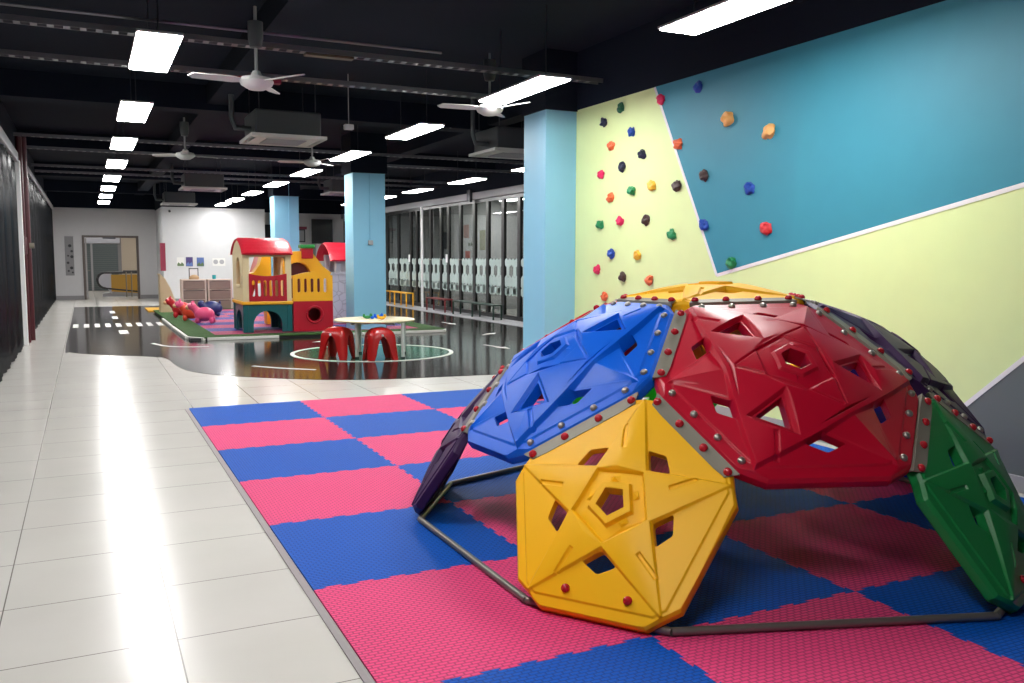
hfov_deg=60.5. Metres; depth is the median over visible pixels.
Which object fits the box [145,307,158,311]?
floor mat
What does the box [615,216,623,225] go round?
hold
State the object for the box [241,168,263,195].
ceiling light
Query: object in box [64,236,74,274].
wall sign
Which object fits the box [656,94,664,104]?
hold
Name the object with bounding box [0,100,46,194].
wall
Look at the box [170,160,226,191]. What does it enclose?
air conditioner
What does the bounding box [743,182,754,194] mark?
hold
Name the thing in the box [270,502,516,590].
foam mat
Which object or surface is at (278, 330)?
foam mat
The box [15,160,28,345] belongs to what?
trim
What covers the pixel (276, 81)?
duct
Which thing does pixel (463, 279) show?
window
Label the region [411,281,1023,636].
dome
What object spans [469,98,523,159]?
air conditioner
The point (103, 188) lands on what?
diffuser
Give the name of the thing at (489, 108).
ceiling fan
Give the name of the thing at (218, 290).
base cabinet
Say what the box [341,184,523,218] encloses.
trim
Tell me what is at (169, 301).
animal
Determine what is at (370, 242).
conduit
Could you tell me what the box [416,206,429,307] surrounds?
window
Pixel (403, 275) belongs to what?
window
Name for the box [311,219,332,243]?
television
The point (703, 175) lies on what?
hold
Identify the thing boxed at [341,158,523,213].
trim
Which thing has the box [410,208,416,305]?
window
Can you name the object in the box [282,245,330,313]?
house
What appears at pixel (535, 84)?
diffuser
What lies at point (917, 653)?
foam mat
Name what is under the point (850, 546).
foam mat
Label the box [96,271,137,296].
escalator
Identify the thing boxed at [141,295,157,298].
baseboard
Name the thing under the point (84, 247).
door frame
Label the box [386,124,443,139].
diffuser
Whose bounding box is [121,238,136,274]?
wall
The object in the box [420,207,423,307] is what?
trim
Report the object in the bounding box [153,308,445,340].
platform
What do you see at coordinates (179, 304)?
animal
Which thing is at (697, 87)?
hold
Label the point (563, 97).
trim
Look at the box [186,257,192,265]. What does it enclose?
print
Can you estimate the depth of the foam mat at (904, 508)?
4.98 m
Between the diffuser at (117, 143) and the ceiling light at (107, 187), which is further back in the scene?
the ceiling light at (107, 187)
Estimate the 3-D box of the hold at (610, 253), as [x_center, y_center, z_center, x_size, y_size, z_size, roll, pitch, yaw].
[1.054,-0.947,9.464,0.048,0.119,0.136,-2,6,-26]
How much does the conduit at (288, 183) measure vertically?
3.300 m
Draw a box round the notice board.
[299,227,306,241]
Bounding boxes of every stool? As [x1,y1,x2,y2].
[318,326,354,359]
[362,327,397,360]
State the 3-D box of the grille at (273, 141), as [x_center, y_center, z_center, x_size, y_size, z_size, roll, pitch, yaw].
[-3.053,-2.653,11.670,0.520,0.015,0.516,-2,6,-26]
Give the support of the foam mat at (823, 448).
on the floor
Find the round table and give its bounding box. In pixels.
[334,316,414,358]
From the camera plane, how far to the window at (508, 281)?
20.21 m
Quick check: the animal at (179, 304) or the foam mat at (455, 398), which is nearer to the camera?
the foam mat at (455, 398)
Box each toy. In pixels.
[363,313,371,318]
[370,313,382,318]
[377,314,385,319]
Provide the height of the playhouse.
1.712 m
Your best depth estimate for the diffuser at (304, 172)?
16.87 m
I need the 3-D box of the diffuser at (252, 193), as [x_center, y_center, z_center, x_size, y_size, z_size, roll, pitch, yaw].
[-6.671,-3.805,22.526,0.304,0.016,1.380,-2,6,-26]
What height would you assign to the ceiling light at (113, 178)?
0.702 m
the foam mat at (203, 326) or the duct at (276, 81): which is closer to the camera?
the duct at (276, 81)
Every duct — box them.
[221,74,280,84]
[304,52,353,60]
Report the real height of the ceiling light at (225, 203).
0.702 m
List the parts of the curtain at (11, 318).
rail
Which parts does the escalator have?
glass balustrade, panel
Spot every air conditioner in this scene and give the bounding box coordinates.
[153,183,197,205]
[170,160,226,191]
[228,84,326,147]
[317,165,344,195]
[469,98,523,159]
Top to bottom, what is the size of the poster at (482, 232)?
0.480 m
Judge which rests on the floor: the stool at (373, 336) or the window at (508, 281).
the stool at (373, 336)
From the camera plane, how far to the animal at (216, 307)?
20.14 m
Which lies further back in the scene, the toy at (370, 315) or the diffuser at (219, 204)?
the diffuser at (219, 204)
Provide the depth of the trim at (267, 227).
31.68 m
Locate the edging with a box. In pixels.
[185,409,375,682]
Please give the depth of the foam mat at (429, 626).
3.37 m
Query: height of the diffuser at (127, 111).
0.016 m
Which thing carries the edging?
on the floor
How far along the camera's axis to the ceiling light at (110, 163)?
15.37 m
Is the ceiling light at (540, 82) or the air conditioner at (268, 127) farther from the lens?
the air conditioner at (268, 127)
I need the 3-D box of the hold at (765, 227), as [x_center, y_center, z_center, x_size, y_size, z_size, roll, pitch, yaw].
[2.102,-0.938,7.295,0.046,0.114,0.133,-2,6,-26]
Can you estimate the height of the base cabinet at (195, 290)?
0.840 m
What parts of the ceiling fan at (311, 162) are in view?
blade, motor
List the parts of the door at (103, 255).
post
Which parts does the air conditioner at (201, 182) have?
panel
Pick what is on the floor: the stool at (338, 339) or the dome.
the stool at (338, 339)
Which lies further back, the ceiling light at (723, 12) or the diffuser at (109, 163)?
the diffuser at (109, 163)
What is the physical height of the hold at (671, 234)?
0.114 m
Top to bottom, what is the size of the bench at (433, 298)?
0.348 m
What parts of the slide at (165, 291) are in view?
panel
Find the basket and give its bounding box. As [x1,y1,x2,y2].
[189,275,198,278]
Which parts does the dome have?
climbing panel, climbing panel, climbing panel, climbing panel, climbing panel, climbing panel, climbing panel, climbing panel, climbing panel, climbing panel, climbing panel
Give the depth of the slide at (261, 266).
17.75 m
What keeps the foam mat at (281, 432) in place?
on the floor
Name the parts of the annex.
panel, balustrade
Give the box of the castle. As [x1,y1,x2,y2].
[316,242,345,322]
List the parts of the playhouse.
balustrade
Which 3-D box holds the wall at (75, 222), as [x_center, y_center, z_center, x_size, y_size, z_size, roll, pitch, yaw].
[-8.902,-3.510,31.839,14.750,3.750,0.180,-2,6,-26]
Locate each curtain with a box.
[0,126,23,381]
[28,167,55,328]
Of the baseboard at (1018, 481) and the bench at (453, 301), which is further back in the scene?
the bench at (453, 301)
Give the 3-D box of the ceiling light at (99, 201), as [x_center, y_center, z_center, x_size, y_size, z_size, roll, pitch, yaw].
[-12.309,-4.538,26.410,0.330,0.702,1.420,-2,6,-26]
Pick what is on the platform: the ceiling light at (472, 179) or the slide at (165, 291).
the slide at (165, 291)
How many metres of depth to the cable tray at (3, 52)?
9.02 m
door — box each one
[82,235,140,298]
[84,238,121,290]
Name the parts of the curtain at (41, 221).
rail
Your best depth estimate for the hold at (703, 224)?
8.01 m
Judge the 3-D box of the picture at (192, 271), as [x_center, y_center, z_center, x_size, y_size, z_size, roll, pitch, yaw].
[-8.419,-1.796,23.191,0.200,0.245,0.008,-2,6,-26]
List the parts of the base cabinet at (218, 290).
drawer, drawer, drawer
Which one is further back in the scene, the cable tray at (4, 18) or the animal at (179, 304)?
the animal at (179, 304)
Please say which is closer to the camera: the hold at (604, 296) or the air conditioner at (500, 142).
the hold at (604, 296)
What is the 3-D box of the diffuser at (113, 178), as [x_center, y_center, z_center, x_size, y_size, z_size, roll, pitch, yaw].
[-8.410,-3.422,18.424,0.304,0.016,1.380,-2,6,-26]
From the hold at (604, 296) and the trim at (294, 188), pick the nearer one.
the hold at (604, 296)
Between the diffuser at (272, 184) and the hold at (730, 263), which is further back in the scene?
the diffuser at (272, 184)
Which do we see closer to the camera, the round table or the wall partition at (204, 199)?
the round table
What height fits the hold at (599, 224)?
0.098 m
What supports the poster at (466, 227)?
attached to the window at (463, 279)
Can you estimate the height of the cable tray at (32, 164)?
0.045 m
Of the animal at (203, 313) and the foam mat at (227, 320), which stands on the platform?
the foam mat at (227, 320)
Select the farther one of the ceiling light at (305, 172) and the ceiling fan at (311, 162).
the ceiling light at (305, 172)
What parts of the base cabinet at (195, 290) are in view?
drawer, drawer, drawer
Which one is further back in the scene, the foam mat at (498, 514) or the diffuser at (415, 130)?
the diffuser at (415, 130)
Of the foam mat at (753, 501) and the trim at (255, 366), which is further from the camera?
the trim at (255, 366)
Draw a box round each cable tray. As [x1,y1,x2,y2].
[0,13,602,83]
[0,49,487,98]
[13,132,522,163]
[26,145,518,172]
[31,163,447,183]
[35,169,440,187]
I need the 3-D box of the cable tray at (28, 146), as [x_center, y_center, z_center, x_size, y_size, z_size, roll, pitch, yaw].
[-4.167,-3.537,17.184,9.550,0.045,0.110,-2,6,-26]
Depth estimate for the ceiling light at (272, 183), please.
19.65 m
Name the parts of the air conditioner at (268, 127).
panel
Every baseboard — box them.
[56,296,83,299]
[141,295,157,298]
[644,397,1023,492]
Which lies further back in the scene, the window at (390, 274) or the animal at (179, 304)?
the window at (390, 274)
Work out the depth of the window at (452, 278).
23.31 m
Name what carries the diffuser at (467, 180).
attached to the ceiling light at (472, 179)
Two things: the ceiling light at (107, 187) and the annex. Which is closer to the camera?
the annex
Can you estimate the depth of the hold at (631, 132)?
9.01 m
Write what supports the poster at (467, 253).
attached to the window at (463, 279)
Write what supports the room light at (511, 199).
attached to the ceiling
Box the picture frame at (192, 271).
[189,268,198,276]
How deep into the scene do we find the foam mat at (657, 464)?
6.08 m
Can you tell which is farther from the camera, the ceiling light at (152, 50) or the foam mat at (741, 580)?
the ceiling light at (152, 50)
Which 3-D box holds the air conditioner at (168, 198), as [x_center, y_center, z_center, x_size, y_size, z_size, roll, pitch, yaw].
[-9.927,-4.417,25.794,1.175,0.810,0.960,-2,6,-26]
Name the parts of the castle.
panel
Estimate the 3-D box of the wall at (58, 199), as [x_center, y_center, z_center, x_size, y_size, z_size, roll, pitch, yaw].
[-10.712,-4.929,30.688,10.600,0.720,0.060,-2,6,-26]
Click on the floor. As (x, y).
(129, 553)
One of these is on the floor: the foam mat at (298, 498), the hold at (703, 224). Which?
the foam mat at (298, 498)
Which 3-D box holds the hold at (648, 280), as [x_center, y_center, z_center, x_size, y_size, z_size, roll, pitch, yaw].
[1.369,-0.615,8.839,0.048,0.112,0.116,-2,6,-26]
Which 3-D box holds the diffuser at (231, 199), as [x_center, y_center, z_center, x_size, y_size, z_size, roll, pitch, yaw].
[-7.935,-4.056,25.124,0.304,0.016,1.380,-2,6,-26]
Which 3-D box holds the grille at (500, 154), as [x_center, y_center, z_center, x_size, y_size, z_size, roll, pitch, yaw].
[-0.016,-2.776,13.080,0.520,0.015,0.516,-2,6,-26]
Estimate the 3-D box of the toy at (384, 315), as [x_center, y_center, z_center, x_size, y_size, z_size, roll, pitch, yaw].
[-1.854,-0.352,12.478,0.138,0.080,0.060,-2,6,-26]
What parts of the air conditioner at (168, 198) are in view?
panel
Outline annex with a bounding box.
[292,272,332,330]
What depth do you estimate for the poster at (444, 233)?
23.77 m
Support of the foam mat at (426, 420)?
on the floor
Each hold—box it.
[593,264,599,273]
[595,220,603,228]
[597,170,604,178]
[599,117,606,126]
[600,291,607,300]
[606,192,613,202]
[607,141,614,150]
[607,248,614,258]
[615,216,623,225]
[617,102,623,112]
[618,161,625,172]
[618,271,625,281]
[627,127,634,136]
[627,186,634,195]
[633,250,640,259]
[637,149,645,158]
[641,214,649,225]
[644,275,652,285]
[647,180,655,190]
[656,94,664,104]
[666,228,675,239]
[671,180,680,191]
[673,138,681,148]
[693,80,701,92]
[699,169,708,181]
[699,219,708,229]
[720,111,733,126]
[725,257,736,268]
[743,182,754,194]
[760,222,771,234]
[761,123,774,139]
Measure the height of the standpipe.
3.400 m
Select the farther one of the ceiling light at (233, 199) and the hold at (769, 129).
the ceiling light at (233, 199)
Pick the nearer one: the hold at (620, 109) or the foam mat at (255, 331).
the hold at (620, 109)
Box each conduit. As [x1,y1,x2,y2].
[0,2,441,53]
[288,183,289,243]
[368,173,372,244]
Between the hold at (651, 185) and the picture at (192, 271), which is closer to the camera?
the hold at (651, 185)
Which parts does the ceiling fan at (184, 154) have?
blade, rod, motor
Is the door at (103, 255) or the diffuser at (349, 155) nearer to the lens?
the diffuser at (349, 155)
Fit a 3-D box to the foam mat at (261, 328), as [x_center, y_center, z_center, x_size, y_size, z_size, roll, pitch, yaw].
[-4.452,-0.263,17.094,0.949,0.012,0.792,-2,6,-26]
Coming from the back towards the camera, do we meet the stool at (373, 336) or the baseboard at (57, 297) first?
the baseboard at (57, 297)
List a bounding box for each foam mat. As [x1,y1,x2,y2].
[188,317,233,319]
[189,401,323,426]
[191,319,233,322]
[196,322,233,325]
[201,325,233,327]
[202,417,355,450]
[205,327,260,331]
[211,330,267,334]
[218,438,396,482]
[240,466,451,526]
[254,321,265,323]
[254,324,270,326]
[256,327,281,329]
[264,329,318,332]
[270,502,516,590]
[301,394,433,416]
[314,556,652,682]
[325,409,455,437]
[357,430,488,465]
[386,325,415,328]
[398,455,527,501]
[402,389,481,408]
[437,402,539,424]
[441,637,721,682]
[453,494,672,544]
[584,453,669,473]
[587,531,854,635]
[653,592,1023,682]
[726,504,960,591]
[732,478,849,522]
[804,480,912,503]
[809,444,834,451]
[851,493,1023,530]
[856,566,1023,666]
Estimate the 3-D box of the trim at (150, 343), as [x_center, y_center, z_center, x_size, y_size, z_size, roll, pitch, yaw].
[-5.425,0.065,14.083,1.230,0.002,0.330,3,6,23]
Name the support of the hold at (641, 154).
attached to the wall at (888, 182)
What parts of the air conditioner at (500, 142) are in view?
panel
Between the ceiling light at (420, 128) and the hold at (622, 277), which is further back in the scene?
the ceiling light at (420, 128)
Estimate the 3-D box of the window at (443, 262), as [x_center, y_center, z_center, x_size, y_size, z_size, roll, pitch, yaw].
[-1.835,-2.268,23.728,0.137,2.860,0.544,-2,6,-26]
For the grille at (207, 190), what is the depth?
20.09 m
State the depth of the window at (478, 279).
21.74 m
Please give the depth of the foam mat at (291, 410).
7.94 m
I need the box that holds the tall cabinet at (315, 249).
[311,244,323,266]
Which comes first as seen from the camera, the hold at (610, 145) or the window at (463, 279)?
the hold at (610, 145)
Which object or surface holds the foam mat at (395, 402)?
on the floor
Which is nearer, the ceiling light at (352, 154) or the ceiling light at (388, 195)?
the ceiling light at (352, 154)
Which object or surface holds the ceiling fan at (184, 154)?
hanging from the ceiling beam
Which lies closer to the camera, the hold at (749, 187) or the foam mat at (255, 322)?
the hold at (749, 187)
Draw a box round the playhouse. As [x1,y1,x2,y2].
[230,238,292,332]
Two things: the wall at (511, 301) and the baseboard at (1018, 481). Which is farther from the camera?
the wall at (511, 301)
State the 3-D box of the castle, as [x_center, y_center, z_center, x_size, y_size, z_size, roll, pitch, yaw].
[-3.497,-1.267,18.678,1.060,1.672,1.280,-2,6,-26]
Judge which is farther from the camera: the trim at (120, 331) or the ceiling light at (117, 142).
the trim at (120, 331)
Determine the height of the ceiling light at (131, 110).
0.702 m
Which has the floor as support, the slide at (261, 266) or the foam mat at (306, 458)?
the foam mat at (306, 458)
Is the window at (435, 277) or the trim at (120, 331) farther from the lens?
the window at (435, 277)
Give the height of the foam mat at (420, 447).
0.012 m
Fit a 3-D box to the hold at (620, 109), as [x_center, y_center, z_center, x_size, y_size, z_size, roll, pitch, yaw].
[1.124,-2.451,9.186,0.049,0.118,0.117,-2,6,-26]
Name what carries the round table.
on the floor
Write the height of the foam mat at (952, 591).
0.012 m
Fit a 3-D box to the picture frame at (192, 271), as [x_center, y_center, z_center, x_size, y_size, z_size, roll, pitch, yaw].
[-8.441,-1.799,23.237,0.240,0.289,0.130,-2,6,-26]
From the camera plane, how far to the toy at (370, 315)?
12.60 m
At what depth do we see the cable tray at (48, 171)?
20.54 m
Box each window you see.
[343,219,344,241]
[385,213,387,301]
[387,211,397,302]
[398,209,410,304]
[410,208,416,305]
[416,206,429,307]
[428,205,440,308]
[439,204,447,309]
[448,202,459,311]
[458,200,473,313]
[474,198,486,315]
[487,196,502,317]
[502,193,518,320]
[518,193,523,321]
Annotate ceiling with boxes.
[0,0,700,189]
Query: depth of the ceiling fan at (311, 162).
14.36 m
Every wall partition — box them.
[154,182,264,210]
[155,207,264,298]
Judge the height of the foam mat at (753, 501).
0.012 m
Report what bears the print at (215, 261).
attached to the wall partition at (208, 233)
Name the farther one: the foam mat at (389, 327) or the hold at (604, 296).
the foam mat at (389, 327)
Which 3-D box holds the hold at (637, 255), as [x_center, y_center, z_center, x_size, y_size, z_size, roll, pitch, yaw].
[1.274,-0.889,9.019,0.042,0.105,0.122,-2,6,-26]
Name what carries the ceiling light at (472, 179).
hanging from the ceiling
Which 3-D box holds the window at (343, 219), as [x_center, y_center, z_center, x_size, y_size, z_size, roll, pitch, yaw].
[-6.038,-3.110,32.445,0.070,2.860,1.100,-2,6,-26]
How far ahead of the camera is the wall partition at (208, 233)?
28.29 m
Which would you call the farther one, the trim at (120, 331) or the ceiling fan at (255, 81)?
the trim at (120, 331)
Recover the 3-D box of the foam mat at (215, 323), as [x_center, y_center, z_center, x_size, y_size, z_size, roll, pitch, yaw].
[-5.998,-0.365,18.102,0.949,0.012,0.792,-2,6,-26]
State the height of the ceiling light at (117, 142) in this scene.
0.702 m
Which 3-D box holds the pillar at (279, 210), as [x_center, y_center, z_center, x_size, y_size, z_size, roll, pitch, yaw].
[-6.004,-2.310,23.218,0.630,3.010,0.600,-2,6,-26]
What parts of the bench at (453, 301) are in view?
seat rail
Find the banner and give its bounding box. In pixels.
[160,243,165,270]
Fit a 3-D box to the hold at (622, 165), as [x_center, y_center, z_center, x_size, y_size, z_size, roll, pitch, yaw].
[1.143,-1.831,9.207,0.042,0.120,0.129,-2,6,-26]
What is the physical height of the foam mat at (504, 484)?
0.012 m
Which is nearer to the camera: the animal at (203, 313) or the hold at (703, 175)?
the hold at (703, 175)
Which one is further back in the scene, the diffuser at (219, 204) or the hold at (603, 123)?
the diffuser at (219, 204)
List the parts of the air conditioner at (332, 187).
panel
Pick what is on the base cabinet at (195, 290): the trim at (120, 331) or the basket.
the basket
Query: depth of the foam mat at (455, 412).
8.08 m
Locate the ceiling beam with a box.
[0,0,805,200]
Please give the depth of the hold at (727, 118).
7.65 m
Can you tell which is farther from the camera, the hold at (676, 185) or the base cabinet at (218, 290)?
the base cabinet at (218, 290)
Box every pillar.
[270,196,299,275]
[344,172,385,329]
[523,109,576,347]
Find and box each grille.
[189,189,214,191]
[259,138,306,145]
[488,152,523,158]
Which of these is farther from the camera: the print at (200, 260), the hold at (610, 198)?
the print at (200, 260)
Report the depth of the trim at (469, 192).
21.68 m
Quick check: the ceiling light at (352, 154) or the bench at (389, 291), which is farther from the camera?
the bench at (389, 291)
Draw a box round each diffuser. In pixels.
[98,201,109,203]
[99,194,111,197]
[101,186,115,190]
[103,175,120,181]
[106,160,126,168]
[111,137,136,149]
[117,102,151,122]
[129,31,181,72]
[215,203,231,205]
[227,198,243,201]
[242,191,261,195]
[263,182,288,186]
[290,169,321,176]
[330,151,370,161]
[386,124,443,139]
[403,189,432,192]
[448,178,485,183]
[479,76,569,103]
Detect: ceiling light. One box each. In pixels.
[97,181,109,203]
[99,181,112,197]
[100,157,116,190]
[102,155,120,181]
[105,120,127,168]
[110,125,137,149]
[116,69,153,122]
[128,0,183,72]
[215,192,231,205]
[225,184,244,201]
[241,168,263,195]
[263,163,289,186]
[290,147,322,176]
[328,124,371,161]
[385,70,444,139]
[385,174,395,198]
[403,170,433,192]
[447,151,486,183]
[478,5,571,103]
[510,160,523,171]
[658,0,789,34]
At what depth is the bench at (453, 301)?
21.06 m
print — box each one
[177,257,183,265]
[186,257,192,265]
[197,257,203,265]
[212,258,224,265]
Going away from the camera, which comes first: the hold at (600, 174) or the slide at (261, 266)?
the hold at (600, 174)
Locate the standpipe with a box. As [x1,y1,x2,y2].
[14,136,35,342]
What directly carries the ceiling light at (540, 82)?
hanging from the ceiling
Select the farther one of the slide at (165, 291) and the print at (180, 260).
the print at (180, 260)
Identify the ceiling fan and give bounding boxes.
[152,117,217,159]
[188,6,304,93]
[277,147,332,166]
[437,53,529,117]
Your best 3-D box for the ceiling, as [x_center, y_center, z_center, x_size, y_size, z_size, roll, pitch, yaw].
[-3.010,-4.326,20.015,15.350,0.150,46.000,-2,6,-26]
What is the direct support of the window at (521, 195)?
attached to the trim at (516, 189)
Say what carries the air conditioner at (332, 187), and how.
hanging from the ceiling
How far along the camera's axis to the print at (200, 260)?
28.25 m
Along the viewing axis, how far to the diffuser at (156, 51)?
6.95 m
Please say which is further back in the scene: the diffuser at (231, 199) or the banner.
the banner
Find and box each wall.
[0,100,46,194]
[47,191,340,213]
[52,207,391,295]
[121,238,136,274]
[392,208,446,301]
[451,200,523,309]
[574,0,1023,476]
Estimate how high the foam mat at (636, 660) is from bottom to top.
0.012 m
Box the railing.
[123,270,136,296]
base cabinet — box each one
[180,279,206,305]
[206,279,232,308]
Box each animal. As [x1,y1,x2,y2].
[163,296,187,317]
[173,299,198,320]
[185,301,215,323]
[198,300,222,315]
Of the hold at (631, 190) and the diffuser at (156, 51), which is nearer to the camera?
the diffuser at (156, 51)
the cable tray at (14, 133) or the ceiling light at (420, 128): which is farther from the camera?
the cable tray at (14, 133)
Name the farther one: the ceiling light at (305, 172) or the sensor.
the ceiling light at (305, 172)
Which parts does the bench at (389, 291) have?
seat rail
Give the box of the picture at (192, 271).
[190,269,197,275]
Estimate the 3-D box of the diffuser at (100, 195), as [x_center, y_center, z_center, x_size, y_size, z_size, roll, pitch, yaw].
[-11.025,-3.941,23.799,0.304,0.016,1.380,-2,6,-26]
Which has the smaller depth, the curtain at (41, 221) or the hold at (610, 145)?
the hold at (610, 145)
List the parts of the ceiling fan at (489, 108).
blade, rod, motor, blade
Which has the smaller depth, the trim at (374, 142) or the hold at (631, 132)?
the hold at (631, 132)
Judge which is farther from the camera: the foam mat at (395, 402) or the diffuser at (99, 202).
the diffuser at (99, 202)
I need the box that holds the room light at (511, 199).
[498,197,523,201]
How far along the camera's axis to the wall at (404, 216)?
28.60 m
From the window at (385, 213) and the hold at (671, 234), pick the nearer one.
the hold at (671, 234)
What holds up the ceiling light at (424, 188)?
hanging from the ceiling
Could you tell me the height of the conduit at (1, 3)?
0.021 m
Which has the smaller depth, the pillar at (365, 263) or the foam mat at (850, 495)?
the foam mat at (850, 495)
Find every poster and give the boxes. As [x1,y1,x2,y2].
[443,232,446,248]
[464,224,468,237]
[465,251,469,257]
[480,230,484,249]
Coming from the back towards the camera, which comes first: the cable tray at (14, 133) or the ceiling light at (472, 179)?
the ceiling light at (472, 179)
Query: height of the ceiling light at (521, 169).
0.702 m
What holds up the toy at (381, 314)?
on the round table
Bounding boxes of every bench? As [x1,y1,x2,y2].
[386,290,413,306]
[426,297,452,312]
[452,300,502,319]
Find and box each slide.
[157,274,175,311]
[249,257,271,323]
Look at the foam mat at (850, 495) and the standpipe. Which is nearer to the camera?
the foam mat at (850, 495)
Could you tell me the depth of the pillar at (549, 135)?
10.10 m
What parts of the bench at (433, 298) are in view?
seat rail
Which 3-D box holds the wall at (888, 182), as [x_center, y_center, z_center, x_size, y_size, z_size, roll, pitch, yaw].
[3.463,-0.885,4.699,0.160,3.761,12.320,-2,6,-26]
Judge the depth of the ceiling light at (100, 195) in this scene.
23.40 m
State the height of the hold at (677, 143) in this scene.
0.106 m
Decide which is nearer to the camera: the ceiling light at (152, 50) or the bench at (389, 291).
the ceiling light at (152, 50)
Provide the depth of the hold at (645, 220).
8.84 m
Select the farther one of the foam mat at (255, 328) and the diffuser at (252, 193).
the diffuser at (252, 193)
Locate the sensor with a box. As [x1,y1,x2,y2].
[343,79,353,129]
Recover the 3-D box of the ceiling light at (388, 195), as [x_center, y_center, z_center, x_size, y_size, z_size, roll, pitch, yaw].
[-3.538,-4.278,24.004,0.330,0.702,1.420,-2,6,-26]
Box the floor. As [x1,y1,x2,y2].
[0,291,1023,682]
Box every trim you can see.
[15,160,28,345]
[118,330,128,333]
[150,343,208,346]
[255,366,315,369]
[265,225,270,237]
[268,166,299,196]
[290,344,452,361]
[341,132,386,174]
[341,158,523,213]
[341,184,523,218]
[386,301,522,326]
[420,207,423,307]
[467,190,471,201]
[522,48,577,115]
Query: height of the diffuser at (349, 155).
0.016 m
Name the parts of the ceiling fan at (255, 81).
blade, rod, motor, blade, blade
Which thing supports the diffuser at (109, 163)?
attached to the ceiling light at (110, 163)
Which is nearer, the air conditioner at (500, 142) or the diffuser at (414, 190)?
the air conditioner at (500, 142)
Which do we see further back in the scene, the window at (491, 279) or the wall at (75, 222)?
the wall at (75, 222)
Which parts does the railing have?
post, post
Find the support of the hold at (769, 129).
attached to the wall at (888, 182)
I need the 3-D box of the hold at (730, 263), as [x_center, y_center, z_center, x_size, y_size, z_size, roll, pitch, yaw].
[1.911,-0.689,7.707,0.049,0.109,0.134,-2,6,-26]
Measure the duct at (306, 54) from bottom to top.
0.024 m
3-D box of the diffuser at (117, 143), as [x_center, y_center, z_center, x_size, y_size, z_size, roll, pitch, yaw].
[-5.664,-2.877,12.780,0.304,0.016,1.380,-2,6,-26]
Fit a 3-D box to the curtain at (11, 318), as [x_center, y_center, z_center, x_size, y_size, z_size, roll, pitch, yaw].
[-5.511,-0.997,9.185,0.110,3.010,10.200,-2,6,-26]
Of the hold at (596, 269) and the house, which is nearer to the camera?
the hold at (596, 269)

